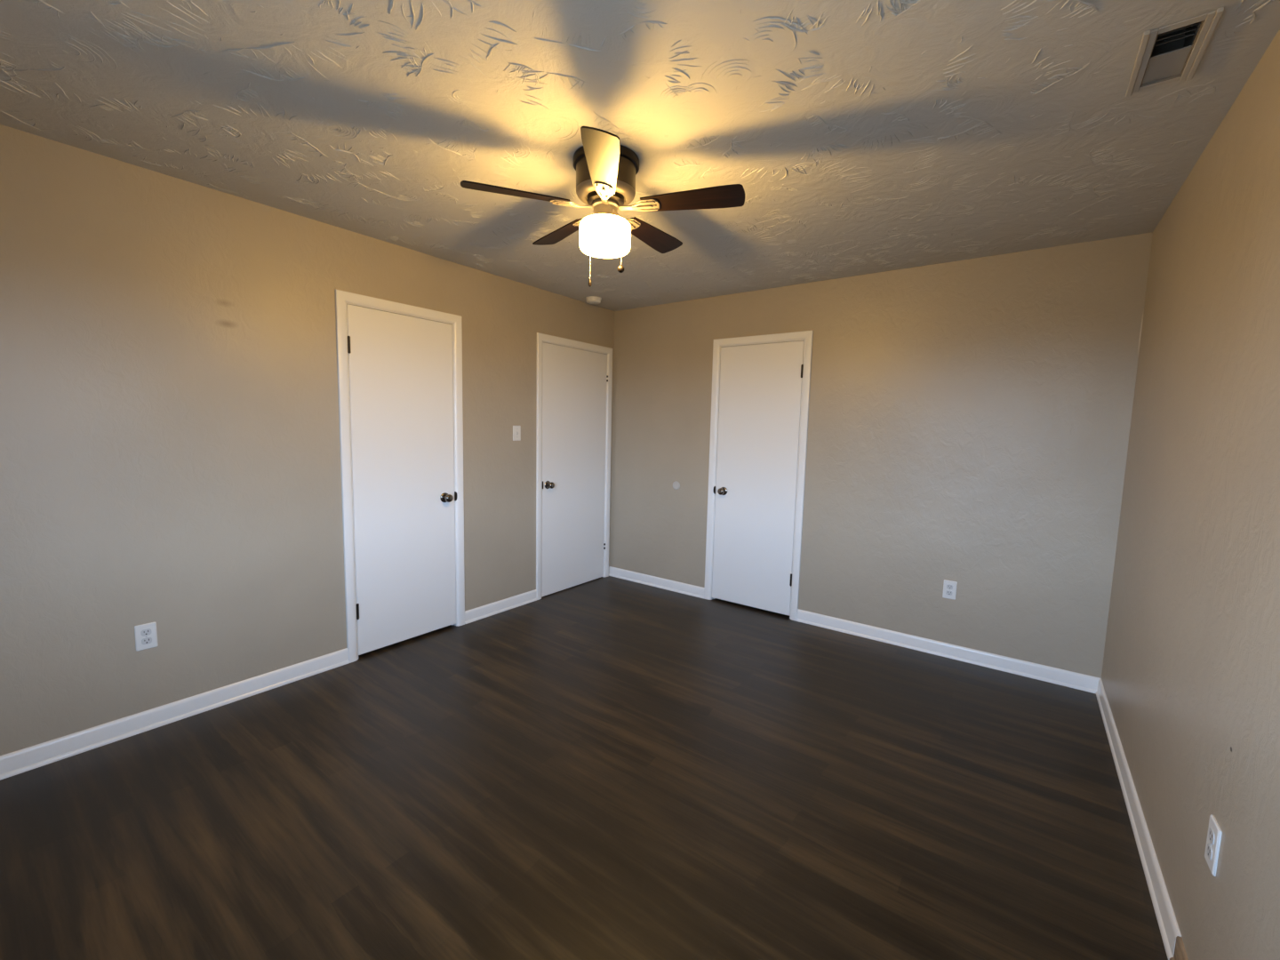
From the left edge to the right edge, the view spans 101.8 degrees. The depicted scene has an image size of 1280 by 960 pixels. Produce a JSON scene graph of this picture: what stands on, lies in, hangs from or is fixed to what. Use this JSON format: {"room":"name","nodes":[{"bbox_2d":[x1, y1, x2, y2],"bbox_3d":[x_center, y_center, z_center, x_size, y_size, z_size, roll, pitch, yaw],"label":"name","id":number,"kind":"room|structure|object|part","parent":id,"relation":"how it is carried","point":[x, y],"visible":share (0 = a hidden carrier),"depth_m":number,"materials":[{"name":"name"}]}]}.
{"room":"empty bedroom","nodes":[
{"label":"empty bedroom","id":0,"kind":"room"},
{"bbox_2d":[0,124,614,755],"bbox_3d":[-1.536,-0.173,3.156,0.110,2.426,4.370,6,7,36],"label":"wall","id":1,"kind":"structure","parent":0,"point":[170,444],"depth_m":2.35,"materials":[{"name":"beige paint"}]},
{"bbox_2d":[134,622,158,651],"bbox_3d":[-2.179,0.691,2.295,0.007,0.114,0.071,6,7,36],"label":"electrical outlet","id":2,"kind":"object","parent":1,"relation":"attached to","point":[146,635],"visible":1,"depth_m":2.29,"materials":[{"name":"white plastic"}]},
{"bbox_2d":[140,628,151,636],"bbox_3d":[-2.177,0.672,2.291,0.002,0.029,0.034,6,7,36],"label":"receptacle","id":3,"kind":"object","parent":2,"relation":"attached to","point":[144,632],"depth_m":2.29,"materials":[{"name":"grey plastic"}]},
{"bbox_2d":[141,637,151,644],"bbox_3d":[-2.178,0.710,2.295,0.002,0.029,0.034,6,7,36],"label":"receptacle","id":4,"kind":"object","parent":2,"relation":"attached to","point":[144,640],"depth_m":2.29,"materials":[{"name":"grey plastic"}]},
{"bbox_2d":[0,648,349,780],"bbox_3d":[-2.216,1.074,2.287,0.016,0.088,1.784,6,7,36],"label":"baseboard","id":5,"kind":"structure","parent":1,"relation":"attached to","point":[18,762],"depth_m":2.34,"materials":[{"name":"white paint"}]},
{"bbox_2d":[335,288,464,663],"bbox_3d":[-1.476,-0.014,3.246,0.126,2.095,0.779,6,7,36],"label":"door frame","id":6,"kind":"structure","parent":1,"relation":"attached to","point":[342,298],"depth_m":3.00,"materials":[{"name":"white paint"}]},
{"bbox_3d":[-1.238,0.108,3.497,0.011,0.062,0.014,6,7,36],"label":"strike plate","id":7,"kind":"part","parent":6,"relation":"part of","materials":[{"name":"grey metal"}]},
{"bbox_2d":[346,304,455,655],"bbox_3d":[-1.430,0.012,3.210,0.098,2.010,0.660,6,7,36],"label":"door","id":8,"kind":"structure","parent":1,"relation":"in","point":[400,365],"depth_m":3.19,"materials":[{"name":"white paint"}]},
{"bbox_3d":[-1.262,0.119,3.416,0.054,0.053,0.053,6,7,36],"label":"knob","id":9,"kind":"part","parent":8,"relation":"part of","materials":[{"name":"grey metal"}]},
{"bbox_2d":[464,589,537,623],"bbox_3d":[-1.025,0.940,3.893,0.016,0.088,0.666,6,7,36],"label":"baseboard","id":10,"kind":"structure","parent":1,"relation":"attached to","point":[488,610],"depth_m":3.87,"materials":[{"name":"white paint"}]},
{"bbox_2d":[512,425,520,440],"bbox_3d":[-0.913,-0.348,3.874,0.018,0.112,0.071,6,7,36],"label":"light switch","id":11,"kind":"object","parent":1,"relation":"attached to","point":[516,429],"visible":1,"depth_m":3.87,"materials":[{"name":"white plastic"}]},
{"bbox_2d":[536,332,612,599],"bbox_3d":[-0.583,-0.115,4.450,0.126,2.095,0.895,6,7,36],"label":"door frame","id":12,"kind":"structure","parent":1,"relation":"attached to","point":[541,338],"depth_m":4.16,"materials":[{"name":"white paint"}]},
{"bbox_2d":[541,342,607,596],"bbox_3d":[-0.532,-0.082,4.421,0.098,2.025,0.777,6,7,36],"label":"door","id":13,"kind":"structure","parent":1,"relation":"in","point":[574,380],"depth_m":4.39,"materials":[{"name":"white paint"}]},
{"bbox_3d":[-0.713,0.042,4.153,0.054,0.053,0.053,6,7,36],"label":"knob","id":14,"kind":"part","parent":13,"relation":"part of","materials":[{"name":"grey metal"}]},
{"bbox_2d":[0,576,1167,959],"bbox_3d":[-0.160,1.185,2.491,4.098,0.080,4.760,6,7,36],"label":"floor","id":15,"kind":"structure","parent":0,"point":[610,767],"depth_m":1.88,"materials":[{"name":"brown wood"}]},
{"bbox_2d":[0,0,1279,311],"bbox_3d":[-0.062,-1.287,1.968,3.708,0.104,4.370,6,7,36],"label":"ceiling","id":16,"kind":"structure","parent":0,"point":[860,137],"depth_m":1.72,"materials":[{"name":"grey paint"}]},
{"bbox_2d":[585,296,601,303],"bbox_3d":[-0.375,-1.450,4.209,0.128,0.042,0.128,6,7,36],"label":"smoke detector","id":17,"kind":"object","parent":16,"relation":"attached to","point":[591,300],"visible":1,"depth_m":4.17,"materials":[{"name":"white plastic"}]},
{"bbox_3d":[-0.374,-1.465,4.208,0.128,0.012,0.128,6,7,36],"label":"plate","id":18,"kind":"part","parent":17,"relation":"part of","materials":[{"name":"white plastic"}]},
{"bbox_2d":[460,126,744,287],"bbox_3d":[-0.120,-1.022,2.079,1.039,0.457,1.008,6,7,36],"label":"ceiling fan","id":19,"kind":"object","parent":16,"relation":"hanging from","point":[606,170],"visible":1,"depth_m":1.96,"materials":[{"name":"brown wood"}]},
{"bbox_3d":[-0.457,-1.064,1.928,0.397,0.006,0.120,-1,19,-20],"label":"blade","id":20,"kind":"part","parent":19,"relation":"part of","materials":[{"name":"brown wood"}]},
{"bbox_3d":[-0.344,-1.100,2.312,0.120,0.006,0.397,-19,17,-35],"label":"blade","id":21,"kind":"part","parent":19,"relation":"part of","materials":[{"name":"brown wood"}]},
{"bbox_3d":[-0.224,-1.061,2.013,0.074,0.012,0.037,-1,19,-20],"label":"blade arm","id":22,"kind":"part","parent":19,"relation":"part of","materials":[{"name":"brown metal"}]},
{"bbox_3d":[-0.123,-1.034,1.703,0.120,0.006,0.397,14,5,-3],"label":"blade","id":23,"kind":"part","parent":19,"relation":"part of","materials":[{"name":"brown wood"}]},
{"bbox_3d":[-0.133,-1.053,1.951,0.037,0.012,0.074,14,5,-3],"label":"blade arm","id":24,"kind":"part","parent":19,"relation":"part of","materials":[{"name":"brown metal"}]},
{"bbox_3d":[-0.138,-0.972,2.053,0.060,0.072,0.060,6,7,36],"label":"light bulb","id":25,"kind":"part","parent":19,"relation":"part of","materials":[{"name":"white glass"}]},
{"bbox_3d":[-0.135,-1.114,2.038,0.233,0.027,0.233,6,7,36],"label":"motor","id":26,"kind":"part","parent":19,"relation":"part of","materials":[{"name":"brown metal"}]},
{"bbox_3d":[-0.079,-0.873,2.153,0.029,0.030,0.029,6,7,36],"label":"pull knob","id":27,"kind":"part","parent":19,"relation":"part of","materials":[{"name":"black"}]},
{"bbox_3d":[-0.084,-1.069,2.120,0.037,0.012,0.074,-11,-2,34],"label":"blade arm","id":28,"kind":"part","parent":19,"relation":"part of","materials":[{"name":"brown metal"}]},
{"bbox_3d":[-0.046,-1.058,2.018,0.074,0.012,0.037,3,-7,15],"label":"blade arm","id":29,"kind":"part","parent":19,"relation":"part of","materials":[{"name":"brown metal"}]},
{"bbox_3d":[0.052,-1.093,2.327,0.120,0.006,0.397,-10,-2,34],"label":"blade","id":30,"kind":"part","parent":19,"relation":"part of","materials":[{"name":"brown wood"}]},
{"bbox_3d":[0.194,-1.052,1.953,0.397,0.006,0.120,3,-7,15],"label":"blade","id":31,"kind":"part","parent":19,"relation":"part of","materials":[{"name":"brown wood"}]},
{"bbox_2d":[1125,7,1223,96],"bbox_3d":[1.433,-1.224,1.397,0.140,0.172,0.303,6,7,36],"label":"ceiling vent","id":32,"kind":"object","parent":16,"relation":"in","point":[1172,52],"visible":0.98,"depth_m":1.42,"materials":[{"name":"white metal"}]},
{"bbox_3d":[1.468,-1.158,1.453,0.081,0.003,0.130,6,7,36],"label":"damper panel","id":33,"kind":"part","parent":32,"relation":"part of","materials":[{"name":"silver metal"}]},
{"bbox_2d":[609,232,1152,678],"bbox_3d":[1.176,-0.176,3.801,3.488,2.426,0.110,6,7,36],"label":"wall","id":34,"kind":"structure","parent":0,"point":[969,420],"depth_m":3.23,"materials":[{"name":"beige paint"}]},
{"bbox_2d":[608,566,704,598],"bbox_3d":[0.121,0.896,4.594,1.024,0.088,0.016,6,7,36],"label":"baseboard","id":35,"kind":"structure","parent":34,"relation":"attached to","point":[682,588],"depth_m":4.56,"materials":[{"name":"white paint"}]},
{"bbox_2d":[672,481,679,489],"bbox_3d":[0.305,0.048,4.393,0.072,0.072,0.006,6,7,36],"label":"bumper cover","id":36,"kind":"object","parent":34,"relation":"attached to","point":[676,484],"visible":1,"depth_m":4.39,"materials":[{"name":"grey plastic"}]},
{"bbox_2d":[712,340,804,615],"bbox_3d":[0.869,-0.011,3.958,0.661,2.010,0.098,6,7,36],"label":"door","id":37,"kind":"structure","parent":34,"relation":"in","point":[760,393],"depth_m":3.96,"materials":[{"name":"white paint"}]},
{"bbox_3d":[0.643,0.090,4.106,0.053,0.053,0.054,6,7,36],"label":"knob","id":38,"kind":"part","parent":37,"relation":"part of","materials":[{"name":"grey metal"}]},
{"bbox_2d":[704,330,813,621],"bbox_3d":[0.902,-0.036,4.006,0.780,2.095,0.126,6,7,36],"label":"door frame","id":39,"kind":"structure","parent":34,"relation":"attached to","point":[807,336],"depth_m":3.83,"materials":[{"name":"white paint"}]},
{"bbox_2d":[796,608,1099,693],"bbox_3d":[1.837,1.062,3.335,1.685,0.088,0.016,6,7,36],"label":"baseboard","id":40,"kind":"structure","parent":34,"relation":"attached to","point":[1078,681],"depth_m":3.23,"materials":[{"name":"white paint"}]},
{"bbox_2d":[942,579,957,599],"bbox_3d":[1.930,0.684,3.240,0.071,0.114,0.007,6,7,36],"label":"electrical outlet","id":41,"kind":"object","parent":34,"relation":"attached to","point":[949,588],"visible":1,"depth_m":3.24,"materials":[{"name":"white plastic"}]},
{"bbox_2d":[945,590,952,595],"bbox_3d":[1.928,0.704,3.240,0.034,0.029,0.002,6,7,36],"label":"receptacle","id":42,"kind":"object","parent":41,"relation":"attached to","point":[948,592],"depth_m":3.24,"materials":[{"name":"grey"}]},
{"bbox_2d":[946,584,952,589],"bbox_3d":[1.929,0.665,3.236,0.034,0.029,0.002,6,7,36],"label":"receptacle","id":43,"kind":"object","parent":41,"relation":"attached to","point":[948,586],"depth_m":3.24,"materials":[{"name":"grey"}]},
{"bbox_2d":[1101,29,1279,959],"bbox_3d":[1.356,0.107,1.033,0.110,2.426,4.370,6,7,36],"label":"wall","id":44,"kind":"structure","parent":0,"point":[1190,674],"depth_m":1.44,"materials":[{"name":"beige paint"}]},
{"bbox_2d":[1096,678,1188,959],"bbox_3d":[1.278,1.265,1.187,0.016,0.088,4.150,6,7,36],"label":"baseboard","id":45,"kind":"structure","parent":44,"relation":"attached to","point":[1164,910],"depth_m":1.72,"materials":[{"name":"white paint"}]},
{"bbox_2d":[1204,814,1222,876],"bbox_3d":[1.354,0.863,1.231,0.007,0.114,0.071,6,7,36],"label":"electrical outlet","id":46,"kind":"object","parent":44,"relation":"attached to","point":[1214,833],"visible":1,"depth_m":1.22,"materials":[{"name":"white plastic"}]},
{"bbox_2d":[1206,843,1212,859],"bbox_3d":[1.352,0.882,1.234,0.002,0.029,0.034,6,7,36],"label":"receptacle","id":47,"kind":"object","parent":46,"relation":"attached to","point":[1209,846],"depth_m":1.23,"materials":[{"name":"grey plastic"}]},
{"bbox_2d":[1208,827,1214,844],"bbox_3d":[1.353,0.843,1.230,0.002,0.029,0.034,6,7,36],"label":"receptacle","id":48,"kind":"object","parent":46,"relation":"attached to","point":[1211,829],"depth_m":1.23,"materials":[{"name":"grey plastic"}]}
]}

